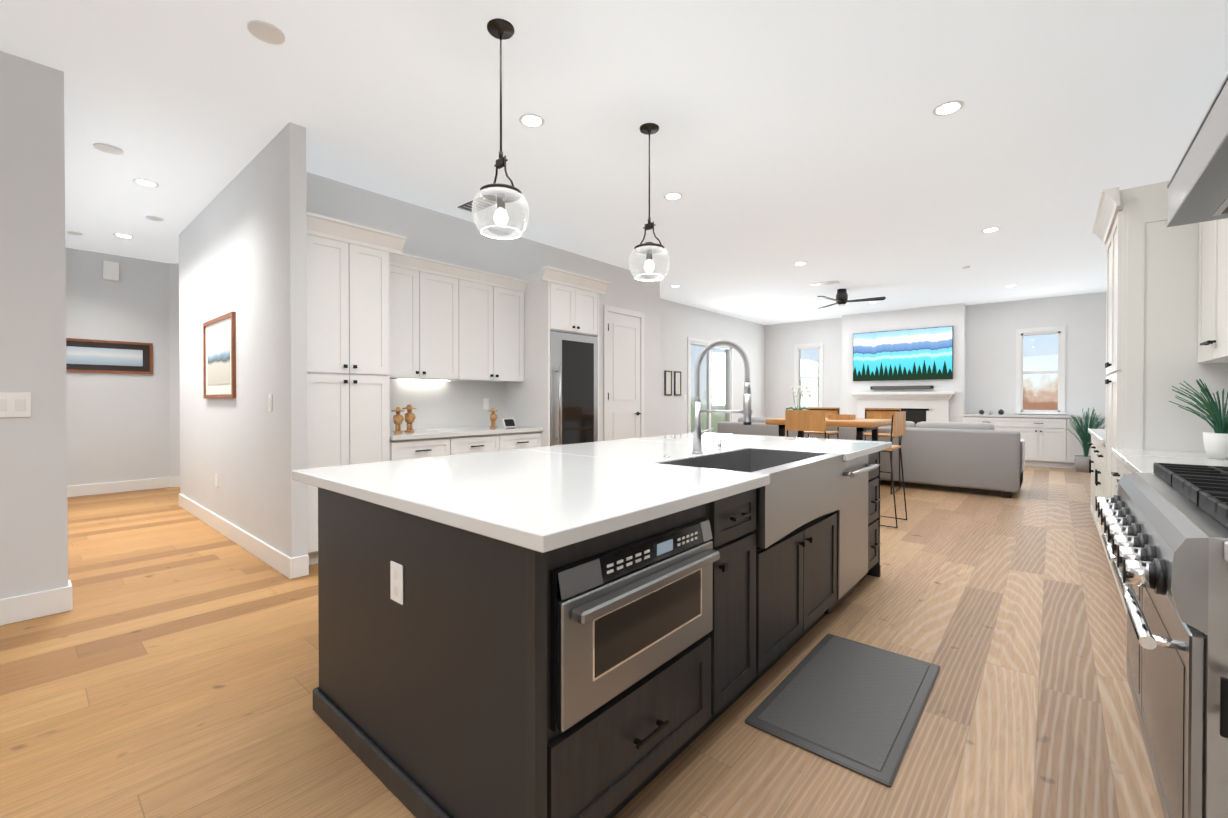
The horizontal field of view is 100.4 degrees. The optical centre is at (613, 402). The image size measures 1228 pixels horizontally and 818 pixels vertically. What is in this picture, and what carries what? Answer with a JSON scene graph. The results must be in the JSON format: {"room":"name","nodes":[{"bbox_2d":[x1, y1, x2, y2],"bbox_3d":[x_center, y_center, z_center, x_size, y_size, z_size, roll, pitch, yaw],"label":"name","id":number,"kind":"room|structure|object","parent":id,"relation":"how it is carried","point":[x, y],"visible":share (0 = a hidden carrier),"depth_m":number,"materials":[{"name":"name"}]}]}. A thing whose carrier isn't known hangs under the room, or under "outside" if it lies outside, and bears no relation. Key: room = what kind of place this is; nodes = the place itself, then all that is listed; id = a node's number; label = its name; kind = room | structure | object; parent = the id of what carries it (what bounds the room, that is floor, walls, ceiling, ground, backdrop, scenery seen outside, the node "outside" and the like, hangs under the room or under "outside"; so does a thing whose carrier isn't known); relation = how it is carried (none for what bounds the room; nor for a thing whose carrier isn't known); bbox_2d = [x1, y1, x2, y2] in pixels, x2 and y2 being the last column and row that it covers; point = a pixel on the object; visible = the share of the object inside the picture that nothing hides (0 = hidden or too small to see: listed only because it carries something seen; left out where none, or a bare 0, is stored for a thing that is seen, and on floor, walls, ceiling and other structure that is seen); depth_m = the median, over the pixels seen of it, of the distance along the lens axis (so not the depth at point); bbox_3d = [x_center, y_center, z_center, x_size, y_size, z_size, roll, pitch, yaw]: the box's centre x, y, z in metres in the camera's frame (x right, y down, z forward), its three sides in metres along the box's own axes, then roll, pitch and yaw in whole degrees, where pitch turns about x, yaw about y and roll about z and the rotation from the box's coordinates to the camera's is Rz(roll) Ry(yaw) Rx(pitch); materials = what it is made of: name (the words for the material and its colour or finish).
{"room":"living room and kitchen","nodes":[
{"label":"living room and kitchen","id":0,"kind":"room"},
{"bbox_2d":[20,57,67,594],"bbox_3d":[-5.063,-0.359,4.482,4.950,3.080,0.150,0,1,41],"label":"wall","id":1,"kind":"structure","parent":0,"point":[33,513],"depth_m":2.86,"materials":[{"name":"paint"}]},
{"bbox_2d":[0,392,30,417],"label":"switch plates","id":2,"kind":"object","parent":1,"relation":"attached to","point":[15,404],"depth_m":2.78,"materials":[{"name":"white"}]},
{"bbox_2d":[65,247,179,485],"bbox_3d":[-5.658,-0.374,6.400,1.850,3.080,2.290,0,1,41],"label":"wall","id":3,"kind":"structure","parent":0,"point":[123,426],"depth_m":6.70,"materials":[{"name":"paint"}]},
{"bbox_2d":[66,338,152,373],"bbox_3d":[-6.533,-0.593,6.550,0.025,0.415,0.940,0,1,41],"label":"picture","id":4,"kind":"object","parent":3,"relation":"attached to","point":[94,356],"visible":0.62,"depth_m":6.58,"materials":[{"name":"brown wood"}]},
{"bbox_2d":[66,346,142,365],"bbox_3d":[-6.532,-0.593,6.549,0.002,0.215,0.740,0,1,41],"label":"art","id":5,"kind":"object","parent":4,"relation":"attached to","point":[75,355],"depth_m":6.55},
{"bbox_2d":[103,261,118,280],"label":"door chime","id":6,"kind":"object","parent":3,"relation":"attached to","point":[110,269],"depth_m":6.57,"materials":[{"name":"white plastic"}]},
{"bbox_2d":[0,477,308,625],"bbox_3d":[-0.166,1.098,6.189,10.180,0.140,15.500,0,1,41],"label":"baseboard","id":7,"kind":"structure","parent":3,"relation":"attached to","point":[33,605],"depth_m":3.74,"materials":[{"name":"white wood"}]},
{"bbox_2d":[179,122,307,557],"bbox_3d":[-3.528,-0.361,4.674,3.630,3.080,0.100,0,1,41],"label":"wall","id":8,"kind":"structure","parent":0,"point":[243,244],"depth_m":3.90,"materials":[{"name":"paint"}]},
{"bbox_2d":[203,312,235,397],"bbox_3d":[-3.592,-0.405,4.646,1.030,0.730,0.025,0,1,41],"label":"framed picture","id":9,"kind":"object","parent":8,"relation":"attached to","point":[219,357],"visible":1,"depth_m":4.59,"materials":[{"name":"brown wood"}]},
{"bbox_2d":[208,328,229,384],"bbox_3d":[-3.593,-0.405,4.645,0.780,0.480,0.002,0,1,41],"label":"art","id":10,"kind":"object","parent":9,"relation":"attached to","point":[218,339],"depth_m":4.62},
{"bbox_2d":[268,394,271,410],"label":"switch plates","id":11,"kind":"object","parent":8,"relation":"attached to","point":[269,395],"depth_m":3.72,"materials":[{"name":"white"}]},
{"bbox_2d":[306,172,659,440],"bbox_3d":[-1.042,-0.371,6.053,0.150,3.080,5.230,0,1,41],"label":"wall","id":12,"kind":"structure","parent":0,"point":[434,235],"depth_m":5.59,"materials":[{"name":"paint"}]},
{"bbox_2d":[394,252,429,379],"bbox_3d":[-1.983,-0.750,4.575,0.337,1.060,0.463,0,1,41],"label":"upper cabinet","id":13,"kind":"object","parent":12,"relation":"attached to","point":[411,274],"depth_m":4.54,"materials":[{"name":"white wood"}]},
{"bbox_2d":[430,260,465,383],"bbox_3d":[-1.743,-0.752,4.855,0.337,1.060,0.525,0,1,41],"label":"upper cabinet","id":14,"kind":"object","parent":12,"relation":"attached to","point":[444,348],"depth_m":4.81,"materials":[{"name":"white wood"}]},
{"bbox_2d":[394,380,505,430],"bbox_3d":[-1.737,0.016,5.118,0.012,0.480,1.599,0,1,41],"label":"backsplash","id":15,"kind":"structure","parent":12,"relation":"attached to","point":[438,405],"depth_m":5.18,"materials":[{"name":"white tile"}]},
{"bbox_2d":[483,398,488,409],"label":"switch plates","id":16,"kind":"object","parent":15,"relation":"attached to","point":[485,400],"depth_m":5.52,"materials":[{"name":"white"}]},
{"bbox_2d":[450,268,501,383],"bbox_3d":[-1.483,-0.754,5.158,0.337,1.060,0.526,0,1,41],"label":"upper cabinet","id":17,"kind":"object","parent":12,"relation":"attached to","point":[483,290],"depth_m":5.12,"materials":[{"name":"white wood"}]},
{"bbox_2d":[502,276,525,383],"bbox_3d":[-1.244,-0.757,5.438,0.337,1.060,0.463,0,1,41],"label":"upper cabinet","id":18,"kind":"object","parent":12,"relation":"attached to","point":[513,291],"depth_m":5.40,"materials":[{"name":"white wood"}]},
{"bbox_2d":[510,268,581,339],"bbox_3d":[-0.793,-1.063,5.670,0.717,0.610,0.427,0,1,41],"label":"upper cabinet","id":19,"kind":"object","parent":12,"relation":"attached to","point":[553,297],"depth_m":5.39,"materials":[{"name":"white wood"}]},
{"bbox_2d":[582,276,597,335],"bbox_3d":[-0.596,-1.065,5.899,0.717,0.610,0.425,0,1,41],"label":"upper cabinet","id":20,"kind":"object","parent":12,"relation":"attached to","point":[589,288],"depth_m":5.72,"materials":[{"name":"white wood"}]},
{"bbox_2d":[603,305,643,440],"bbox_3d":[0.160,-0.088,7.316,0.096,2.495,0.900,0,1,41],"label":"pantry door","id":21,"kind":"structure","parent":12,"relation":"in","point":[623,355],"depth_m":7.30,"materials":[{"name":"white wood"}]},
{"bbox_2d":[0,466,1164,817],"bbox_3d":[-0.166,1.218,6.190,10.480,0.100,15.800,0,1,41],"label":"floor","id":22,"kind":"structure","parent":0,"point":[168,666],"depth_m":2.15,"materials":[{"name":"brown wood"}]},
{"bbox_2d":[307,216,361,564],"bbox_3d":[-2.317,-0.070,3.975,0.617,2.510,0.380,0,1,41],"label":"tall cabinet","id":23,"kind":"object","parent":22,"relation":"on","point":[334,250],"depth_m":3.78,"materials":[{"name":"white wood"}]},
{"bbox_2d":[362,228,393,463],"bbox_3d":[-2.152,-0.072,4.168,0.617,2.510,0.380,0,1,41],"label":"tall cabinet","id":24,"kind":"object","parent":22,"relation":"on","point":[377,248],"depth_m":4.03,"materials":[{"name":"white wood"}]},
{"bbox_2d":[394,436,457,460],"bbox_3d":[-1.835,0.743,4.545,0.617,0.875,0.592,0,1,41],"label":"base cabinet","id":25,"kind":"object","parent":22,"relation":"on","point":[403,449],"depth_m":4.34,"materials":[{"name":"white wood"}]},
{"bbox_2d":[458,436,505,454],"bbox_3d":[-1.507,0.740,4.927,0.617,0.875,0.651,0,1,41],"label":"base cabinet","id":26,"kind":"object","parent":22,"relation":"on","point":[466,444],"depth_m":4.76,"materials":[{"name":"white wood"}]},
{"bbox_2d":[390,424,541,439],"bbox_3d":[-1.497,0.278,4.915,0.642,0.040,1.599,0,1,41],"label":"countertop","id":27,"kind":"structure","parent":26,"relation":"on","point":[419,433],"depth_m":4.77,"materials":[{"name":"white stone"}]},
{"bbox_2d":[391,407,404,432],"bbox_3d":[-1.885,0.148,4.468,0.116,0.225,0.113,0,1,41],"label":"figurine","id":28,"kind":"object","parent":27,"relation":"on","point":[398,418],"visible":1,"depth_m":4.45,"materials":[{"name":"brown wood"}]},
{"bbox_2d":[402,404,416,431],"bbox_3d":[-1.829,0.136,4.578,0.126,0.246,0.123,0,1,41],"label":"figurine","id":29,"kind":"object","parent":27,"relation":"on","point":[410,416],"visible":1,"depth_m":4.56,"materials":[{"name":"brown wood"}]},
{"bbox_2d":[488,408,497,427],"bbox_3d":[-1.234,0.152,5.227,0.104,0.203,0.102,0,1,41],"label":"figurine","id":30,"kind":"object","parent":27,"relation":"on","point":[493,417],"visible":1,"depth_m":5.21,"materials":[{"name":"brown wood"}]},
{"bbox_2d":[502,419,515,426],"bbox_3d":[-1.113,0.211,5.414,0.062,0.084,0.140,0,1,41],"label":"smart display","id":31,"kind":"object","parent":27,"relation":"on","point":[508,422],"visible":1,"depth_m":5.39,"materials":[{"name":"white"}]},
{"bbox_2d":[506,432,541,449],"bbox_3d":[-1.179,0.737,5.309,0.617,0.875,0.592,0,1,41],"label":"base cabinet","id":32,"kind":"object","parent":22,"relation":"on","point":[514,440],"depth_m":5.15,"materials":[{"name":"white wood"}]},
{"bbox_2d":[550,331,597,445],"bbox_3d":[-0.665,0.201,5.769,0.772,1.900,0.718,0,1,41],"label":"fridge","id":33,"kind":"object","parent":22,"relation":"on","point":[573,388],"visible":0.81,"depth_m":5.53,"materials":[{"name":"silver metal"}]},
{"bbox_2d":[292,447,890,817],"bbox_3d":[0.282,0.756,2.779,1.554,0.875,3.094,0,1,41],"label":"kitchen island","id":34,"kind":"object","parent":22,"relation":"on","point":[604,629],"depth_m":1.51,"materials":[{"name":"grey wood"}]},
{"bbox_2d":[292,448,771,550],"bbox_3d":[-0.364,0.336,2.064,1.560,0.113,1.177,0,1,41],"label":"island countertop","id":35,"kind":"structure","parent":34,"relation":"on","point":[541,499],"depth_m":1.71,"materials":[{"name":"white stone"}]},
{"bbox_2d":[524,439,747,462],"bbox_3d":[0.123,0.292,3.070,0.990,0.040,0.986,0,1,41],"label":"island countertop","id":36,"kind":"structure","parent":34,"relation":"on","point":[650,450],"depth_m":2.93,"materials":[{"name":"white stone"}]},
{"bbox_2d":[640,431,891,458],"bbox_3d":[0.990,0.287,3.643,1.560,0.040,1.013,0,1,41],"label":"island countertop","id":37,"kind":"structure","parent":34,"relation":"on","point":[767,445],"depth_m":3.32,"materials":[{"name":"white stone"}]},
{"bbox_2d":[785,410,825,438],"bbox_3d":[2.267,0.622,5.858,0.444,1.083,0.500,0,1,41],"label":"stool","id":38,"kind":"object","parent":22,"relation":"on","point":[805,420],"visible":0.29,"depth_m":5.67,"materials":[{"name":"brown wood"}]},
{"bbox_2d":[797,407,839,438],"bbox_3d":[2.921,0.611,7.313,0.444,1.083,0.500,0,1,41],"label":"stool","id":39,"kind":"object","parent":22,"relation":"on","point":[829,411],"visible":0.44,"depth_m":7.33,"materials":[{"name":"brown wood"}]},
{"bbox_2d":[766,418,890,440],"bbox_3d":[2.712,0.685,6.485,1.250,0.960,0.950,0,1,41],"label":"dining table","id":40,"kind":"object","parent":22,"relation":"on","point":[862,425],"visible":0.4,"depth_m":6.06,"materials":[{"name":"brown wood"}]},
{"bbox_2d":[786,386,811,409],"bbox_3d":[2.383,-0.007,6.631,0.310,0.421,0.306,0,1,41],"label":"orchid","id":41,"kind":"object","parent":40,"relation":"on","point":[801,395],"visible":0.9,"depth_m":6.62,"materials":[{"name":"white"}]},
{"bbox_2d":[828,414,855,419],"bbox_3d":[2.829,0.176,6.349,0.250,0.059,0.250,0,1,41],"label":"tray","id":42,"kind":"object","parent":40,"relation":"on","point":[840,417],"visible":0.98,"depth_m":6.26,"materials":[{"name":"brown wood"}]},
{"bbox_2d":[745,634,939,786],"bbox_3d":[0.980,1.190,2.113,0.495,0.019,0.940,0,1,41],"label":"anti-fatigue mat","id":43,"kind":"object","parent":22,"relation":"on","point":[855,706],"visible":1,"depth_m":2.00,"materials":[{"name":"grey rubber"}]},
{"bbox_2d":[718,417,1022,497],"bbox_3d":[4.068,0.701,8.352,4.090,0.900,2.300,0,1,41],"label":"sofa","id":44,"kind":"object","parent":22,"relation":"on","point":[985,456],"visible":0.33,"depth_m":6.65,"materials":[{"name":"fabric"}]},
{"bbox_2d":[1020,439,1024,471],"bbox_3d":[5.147,0.669,6.637,0.280,0.390,0.400,0,1,41],"label":"throw blanket","id":45,"kind":"object","parent":44,"relation":"on","point":[1022,441],"visible":0.71,"depth_m":6.42,"materials":[{"name":"white fabric"}]},
{"bbox_2d":[855,408,900,493],"bbox_3d":[3.514,0.614,6.805,0.444,1.083,0.500,0,1,41],"label":"stool","id":46,"kind":"object","parent":22,"relation":"on","point":[878,413],"visible":0.46,"depth_m":6.91,"materials":[{"name":"black metal"}]},
{"bbox_2d":[880,411,906,527],"bbox_3d":[2.595,0.628,5.097,0.504,1.083,0.444,0,1,41],"label":"stool","id":47,"kind":"object","parent":22,"relation":"on","point":[898,424],"visible":0.65,"depth_m":4.87,"materials":[{"name":"black metal"}]},
{"bbox_2d":[963,414,1014,430],"bbox_3d":[7.182,0.703,9.783,0.810,0.875,0.467,0,1,41],"label":"base cabinet","id":48,"kind":"object","parent":22,"relation":"on","point":[1008,424],"depth_m":9.53,"materials":[{"name":"white wood"}]},
{"bbox_2d":[1015,418,1070,468],"bbox_3d":[7.730,0.706,9.314,0.870,0.875,0.467,0,1,41],"label":"base cabinet","id":49,"kind":"object","parent":22,"relation":"on","point":[1052,441],"depth_m":9.07,"materials":[{"name":"white wood"}]},
{"bbox_2d":[975,414,1105,417],"bbox_3d":[7.727,0.244,9.306,2.254,0.040,0.477,0,1,41],"label":"countertop","id":50,"kind":"structure","parent":49,"relation":"on","point":[976,415],"depth_m":9.25,"materials":[{"name":"white stone"}]},
{"bbox_2d":[1069,408,1104,472],"bbox_3d":[7.887,0.613,8.553,0.477,1.073,0.490,0,1,41],"label":"potted plant","id":51,"kind":"object","parent":22,"relation":"on","point":[1081,463],"visible":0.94,"depth_m":8.51,"materials":[{"name":"green plant"}]},
{"bbox_2d":[1071,418,1105,468],"bbox_3d":[8.279,0.710,8.844,0.810,0.875,0.467,0,1,41],"label":"base cabinet","id":52,"kind":"object","parent":22,"relation":"on","point":[1076,448],"depth_m":8.81,"materials":[{"name":"white wood"}]},
{"bbox_2d":[1088,433,1091,511],"bbox_3d":[4.815,0.742,4.678,0.647,0.875,0.509,0,1,41],"label":"base cabinet","id":53,"kind":"object","parent":22,"relation":"on","point":[1090,460],"depth_m":5.01,"materials":[{"name":"white wood"}]},
{"bbox_2d":[1092,461,1095,523],"bbox_3d":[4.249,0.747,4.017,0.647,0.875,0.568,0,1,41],"label":"base cabinet","id":54,"kind":"object","parent":22,"relation":"on","point":[1093,462],"depth_m":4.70,"materials":[{"name":"white wood"}]},
{"bbox_2d":[1092,437,1095,460],"bbox_3d":[4.542,0.744,4.359,0.647,0.875,0.568,0,1,41],"label":"base cabinet","id":55,"kind":"object","parent":22,"relation":"on","point":[1093,438],"depth_m":4.70,"materials":[{"name":"white wood"}]},
{"bbox_2d":[1096,441,1103,535],"bbox_3d":[3.976,0.749,3.698,0.647,0.875,0.508,0,1,41],"label":"base cabinet","id":56,"kind":"object","parent":22,"relation":"on","point":[1099,448],"depth_m":4.12,"materials":[{"name":"white wood"}]},
{"bbox_2d":[1100,217,1107,546],"bbox_3d":[3.652,-0.040,3.314,0.647,2.460,0.484,0,1,41],"label":"tall cabinet","id":57,"kind":"object","parent":22,"relation":"on","point":[1105,490],"depth_m":3.66,"materials":[{"name":"white wood"}]},
{"bbox_2d":[1088,429,1103,444],"bbox_3d":[4.394,0.283,4.199,0.667,0.040,1.818,0,1,41],"label":"countertop","id":58,"kind":"structure","parent":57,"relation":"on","point":[1098,433],"depth_m":4.37,"materials":[{"name":"white stone"}]},
{"bbox_2d":[1112,457,1115,581],"bbox_3d":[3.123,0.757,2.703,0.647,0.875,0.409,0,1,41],"label":"base cabinet","id":59,"kind":"object","parent":22,"relation":"on","point":[1113,458],"depth_m":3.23,"materials":[{"name":"white wood"}]},
{"bbox_2d":[1116,461,1123,605],"bbox_3d":[2.914,0.759,2.460,0.647,0.875,0.468,0,1,41],"label":"base cabinet","id":60,"kind":"object","parent":22,"relation":"on","point":[1119,468],"depth_m":2.95,"materials":[{"name":"white wood"}]},
{"bbox_2d":[1124,469,1130,613],"bbox_3d":[2.687,0.761,2.195,0.647,0.875,0.467,0,1,41],"label":"base cabinet","id":61,"kind":"object","parent":22,"relation":"on","point":[1125,470],"depth_m":2.65,"materials":[{"name":"white wood"}]},
{"bbox_2d":[1095,463,1227,817],"bbox_3d":[1.877,0.712,1.373,0.807,0.985,1.244,0,1,41],"label":"range","id":62,"kind":"object","parent":22,"relation":"on","point":[1164,536],"visible":1,"depth_m":1.21,"materials":[{"name":"silver metal"}]},
{"bbox_2d":[1104,181,1227,570],"bbox_3d":[3.411,-0.038,3.033,0.647,2.460,0.492,0,1,41],"label":"tall cabinet","id":63,"kind":"object","parent":22,"relation":"on","point":[1167,310],"depth_m":2.97,"materials":[{"name":"white wood"}]},
{"bbox_2d":[1112,449,1227,472],"bbox_3d":[2.793,0.298,2.331,0.667,0.040,1.399,0,1,41],"label":"countertop","id":64,"kind":"structure","parent":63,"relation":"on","point":[1134,460],"depth_m":2.54,"materials":[{"name":"white stone"}]},
{"bbox_2d":[1169,379,1227,458],"bbox_3d":[3.024,0.076,2.526,0.387,0.397,0.378,0,1,41],"label":"potted plant","id":65,"kind":"object","parent":64,"relation":"on","point":[1215,442],"visible":1,"depth_m":2.55,"materials":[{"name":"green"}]},
{"bbox_2d":[1220,677,1223,732],"bbox_3d":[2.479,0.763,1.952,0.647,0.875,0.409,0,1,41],"label":"base cabinet","id":66,"kind":"object","parent":22,"relation":"on","point":[1221,678],"depth_m":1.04,"materials":[{"name":"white wood"}]},
{"bbox_2d":[1224,677,1227,737],"bbox_3d":[1.365,0.773,0.653,0.647,0.875,0.509,0,1,41],"label":"base cabinet","id":67,"kind":"object","parent":22,"relation":"on","point":[1225,679],"depth_m":1.03,"materials":[{"name":"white wood"}]},
{"bbox_2d":[1224,541,1227,561],"bbox_3d":[1.081,0.313,0.333,0.667,0.040,1.359,0,1,41],"label":"countertop","id":68,"kind":"structure","parent":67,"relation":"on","point":[1225,543],"depth_m":1.05,"materials":[{"name":"white stone"}]},
{"bbox_2d":[0,0,1227,324],"bbox_3d":[-0.166,-1.962,6.165,10.480,0.100,15.800,0,1,41],"label":"ceiling","id":69,"kind":"structure","parent":0,"point":[822,140],"depth_m":3.44,"materials":[{"name":"paint"}]},
{"bbox_2d":[93,143,123,154],"bbox_3d":[-3.746,-1.888,3.793,0.187,0.011,0.161,0,1,41],"label":"ceiling speaker","id":70,"kind":"object","parent":69,"relation":"in","point":[106,148],"depth_m":3.79,"materials":[{"name":"grey plastic"}]},
{"bbox_2d":[113,233,133,237],"bbox_3d":[-5.602,-1.906,5.847,0.169,0.006,0.169,0,0,17],"label":"recessed light","id":71,"kind":"object","parent":69,"relation":"in","point":[116,234],"depth_m":5.83,"materials":[{"name":"white"}]},
{"bbox_2d":[133,179,158,186],"bbox_3d":[-4.038,-1.895,4.414,0.169,0.006,0.169,0,1,35],"label":"recessed light","id":72,"kind":"object","parent":69,"relation":"in","point":[143,182],"depth_m":4.41,"materials":[{"name":"white"}]},
{"bbox_2d":[146,216,163,221],"bbox_3d":[-4.719,-1.899,5.260,0.179,0.011,0.134,0,1,41],"label":"ceiling speaker","id":73,"kind":"object","parent":69,"relation":"in","point":[153,218],"depth_m":5.25,"materials":[{"name":"grey"}]},
{"bbox_2d":[247,20,284,44],"bbox_3d":[-1.758,-1.878,2.589,0.172,0.011,0.161,0,1,41],"label":"ceiling speaker","id":74,"kind":"object","parent":69,"relation":"in","point":[266,32],"depth_m":2.59,"materials":[{"name":"grey plastic"}]},
{"bbox_2d":[457,198,495,211],"bbox_3d":[-1.312,-1.896,4.894,0.390,0.011,0.191,0,1,41],"label":"ceiling vent","id":75,"kind":"object","parent":69,"relation":"in","point":[467,206],"depth_m":4.91,"materials":[{"name":"grey metal"}]},
{"bbox_2d":[472,18,529,239],"bbox_3d":[-0.570,-1.370,2.579,0.286,1.029,0.286,0,1,41],"label":"pendant light","id":76,"kind":"object","parent":69,"relation":"hanging from","point":[500,194],"visible":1,"depth_m":2.57,"materials":[{"name":"clear glass"}]},
{"bbox_2d":[519,114,544,127],"bbox_3d":[-0.550,-1.888,3.427,0.169,0.006,0.169,0,0,2],"label":"recessed light","id":77,"kind":"object","parent":69,"relation":"in","point":[536,121],"depth_m":3.42,"materials":[{"name":"white"}]},
{"bbox_2d":[629,123,669,280],"bbox_3d":[0.243,-1.377,3.528,0.286,1.029,0.286,0,1,41],"label":"pendant light","id":78,"kind":"object","parent":69,"relation":"hanging from","point":[648,249],"visible":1,"depth_m":3.51,"materials":[{"name":"clear glass"}]},
{"bbox_2d":[664,192,681,199],"bbox_3d":[0.543,-1.898,4.703,0.169,0.006,0.169,0,1,32],"label":"recessed light","id":79,"kind":"object","parent":69,"relation":"in","point":[669,196],"depth_m":4.70,"materials":[{"name":"white"}]},
{"bbox_2d":[811,280,839,285],"bbox_3d":[3.392,-1.922,8.205,0.401,0.011,0.229,0,1,41],"label":"ceiling vent","id":80,"kind":"object","parent":69,"relation":"in","point":[835,281],"depth_m":8.23,"materials":[{"name":"grey metal"}]},
{"bbox_2d":[817,289,885,308],"bbox_3d":[3.872,-1.794,8.623,1.160,0.275,1.136,0,1,41],"label":"ceiling fan","id":81,"kind":"object","parent":69,"relation":"hanging from","point":[841,299],"visible":1,"depth_m":8.64,"materials":[{"name":"black metal"}]},
{"bbox_2d":[933,100,963,115],"bbox_3d":[2.142,-1.887,3.280,0.169,0.006,0.169,0,1,35],"label":"recessed light","id":82,"kind":"object","parent":69,"relation":"in","point":[950,107],"depth_m":3.27,"materials":[{"name":"white"}]},
{"bbox_2d":[981,227,999,232],"bbox_3d":[4.151,-1.905,5.640,0.169,0.006,0.169,0,0,17],"label":"recessed light","id":83,"kind":"object","parent":69,"relation":"in","point":[992,229],"depth_m":5.62,"materials":[{"name":"white"}]},
{"bbox_2d":[660,299,764,435],"bbox_3d":[1.829,-0.407,10.757,0.150,3.080,5.950,0,1,41],"label":"wall","id":84,"kind":"structure","parent":0,"point":[680,323],"depth_m":10.52,"materials":[{"name":"paint"}]},
{"bbox_2d":[664,370,671,395],"bbox_3d":[1.027,-0.374,9.686,0.025,0.470,0.220,0,1,41],"label":"framed picture","id":85,"kind":"object","parent":84,"relation":"attached to","point":[667,383],"visible":1,"depth_m":9.67,"materials":[{"name":"grey"}]},
{"bbox_2d":[666,372,670,393],"bbox_3d":[1.028,-0.374,9.685,0.002,0.420,0.170,0,1,41],"label":"art","id":86,"kind":"object","parent":85,"relation":"attached to","point":[668,374],"depth_m":9.69,"materials":[{"name":"white"}]},
{"bbox_2d":[674,371,680,395],"bbox_3d":[1.235,-0.376,9.929,0.025,0.470,0.220,0,1,41],"label":"framed picture","id":87,"kind":"object","parent":84,"relation":"attached to","point":[677,383],"visible":0.94,"depth_m":9.92,"materials":[{"name":"grey"}]},
{"bbox_2d":[676,373,679,393],"bbox_3d":[1.236,-0.376,9.928,0.002,0.420,0.170,0,1,41],"label":"art","id":88,"kind":"object","parent":87,"relation":"attached to","point":[677,374],"depth_m":9.93,"materials":[{"name":"white"}]},
{"bbox_2d":[687,337,732,432],"bbox_3d":[2.043,-0.094,10.971,0.138,2.450,1.890,0,1,41],"label":"window","id":89,"kind":"structure","parent":84,"relation":"in","point":[727,372],"depth_m":10.96,"materials":[{"name":"white wood"}]},
{"bbox_2d":[765,292,1108,417],"bbox_3d":[6.274,-0.409,10.964,6.630,3.080,0.150,0,1,41],"label":"wall","id":90,"kind":"structure","parent":0,"point":[991,328],"depth_m":9.89,"materials":[{"name":"paint"}]},
{"bbox_2d":[794,343,822,409],"bbox_3d":[4.680,-0.599,12.276,0.720,1.640,0.170,0,1,41],"label":"window","id":91,"kind":"structure","parent":90,"relation":"in","point":[798,348],"depth_m":12.30,"materials":[{"name":"white wood"}]},
{"bbox_2d":[842,303,965,421],"bbox_3d":[6.055,-0.408,10.823,2.260,3.080,0.350,0,1,41],"label":"wall bump-out","id":92,"kind":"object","parent":90,"relation":"attached to","point":[954,315],"visible":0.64,"depth_m":10.52,"materials":[{"name":"paint"}]},
{"bbox_2d":[870,385,933,389],"bbox_3d":[5.955,-0.316,10.616,1.149,0.070,0.092,0,1,41],"label":"soundbar","id":93,"kind":"object","parent":92,"relation":"attached to","point":[899,387],"visible":1,"depth_m":10.58,"materials":[{"name":"black plastic"}]},
{"bbox_2d":[851,391,954,424],"bbox_3d":[5.920,0.454,10.580,1.860,1.360,0.200,0,1,41],"label":"fireplace mantel","id":94,"kind":"object","parent":92,"relation":"attached to","point":[917,407],"visible":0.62,"depth_m":10.45,"materials":[{"name":"white"}]},
{"bbox_2d":[853,326,952,380],"bbox_3d":[5.953,-0.992,10.638,1.840,1.040,0.052,0,1,41],"label":"screen","id":95,"kind":"object","parent":92,"relation":"attached to","point":[919,354],"visible":1,"depth_m":10.57,"materials":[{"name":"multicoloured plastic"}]},
{"bbox_2d":[1014,325,1066,413],"bbox_3d":[7.915,-0.595,9.504,0.740,1.605,0.170,0,1,41],"label":"window","id":96,"kind":"structure","parent":90,"relation":"in","point":[1060,331],"depth_m":9.50,"materials":[{"name":"white"}]},
{"bbox_2d":[1196,222,1203,364],"bbox_3d":[3.246,-0.740,2.590,0.327,1.050,0.400,0,1,41],"label":"upper cabinet","id":97,"kind":"object","parent":0,"relation":"attached to","point":[1199,226],"depth_m":2.81,"materials":[{"name":"white wood"}]},
{"bbox_2d":[1204,219,1227,364],"bbox_3d":[3.038,-0.738,2.346,0.327,1.050,0.453,0,1,41],"label":"upper cabinet","id":98,"kind":"object","parent":0,"relation":"attached to","point":[1214,229],"depth_m":2.59,"materials":[{"name":"white wood"}]},
{"bbox_2d":[1220,218,1227,360],"bbox_3d":[2.812,-0.736,2.083,0.327,1.050,0.452,0,1,41],"label":"upper cabinet","id":99,"kind":"object","parent":0,"relation":"attached to","point":[1223,304],"depth_m":2.43,"materials":[{"name":"white wood"}]},
{"bbox_3d":[3.756,-0.346,2.817,0.150,3.080,15.800,0,1,41],"label":"wall","id":100,"kind":"structure","parent":0,"visible":0},
{"bbox_2d":[1167,74,1227,226],"bbox_3d":[1.952,-1.269,1.293,0.608,1.207,1.248,0,1,41],"label":"range hood","id":101,"kind":"object","parent":100,"relation":"attached to","point":[1197,186],"visible":1,"depth_m":1.60,"materials":[{"name":"silver metal"}]},
{"label":"outside","id":102,"kind":"structure","parent":0,"visible":0},
{"bbox_2d":[691,345,724,432],"bbox_3d":[1.138,-0.318,10.757,0.001,3.500,5.250,0,1,41],"label":"slider","id":103,"kind":"object","parent":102,"point":[714,368],"depth_m":12.16,"materials":[{"name":"glass"}]},
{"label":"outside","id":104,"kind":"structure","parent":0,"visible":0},
{"bbox_2d":[800,349,818,405],"bbox_3d":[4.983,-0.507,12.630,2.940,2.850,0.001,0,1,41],"label":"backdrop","id":105,"kind":"structure","parent":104,"point":[808,399],"depth_m":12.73,"materials":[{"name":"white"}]},
{"bbox_2d":[1023,334,1057,409],"bbox_3d":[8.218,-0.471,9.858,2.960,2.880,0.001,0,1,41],"label":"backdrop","id":106,"kind":"structure","parent":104,"point":[1043,367],"depth_m":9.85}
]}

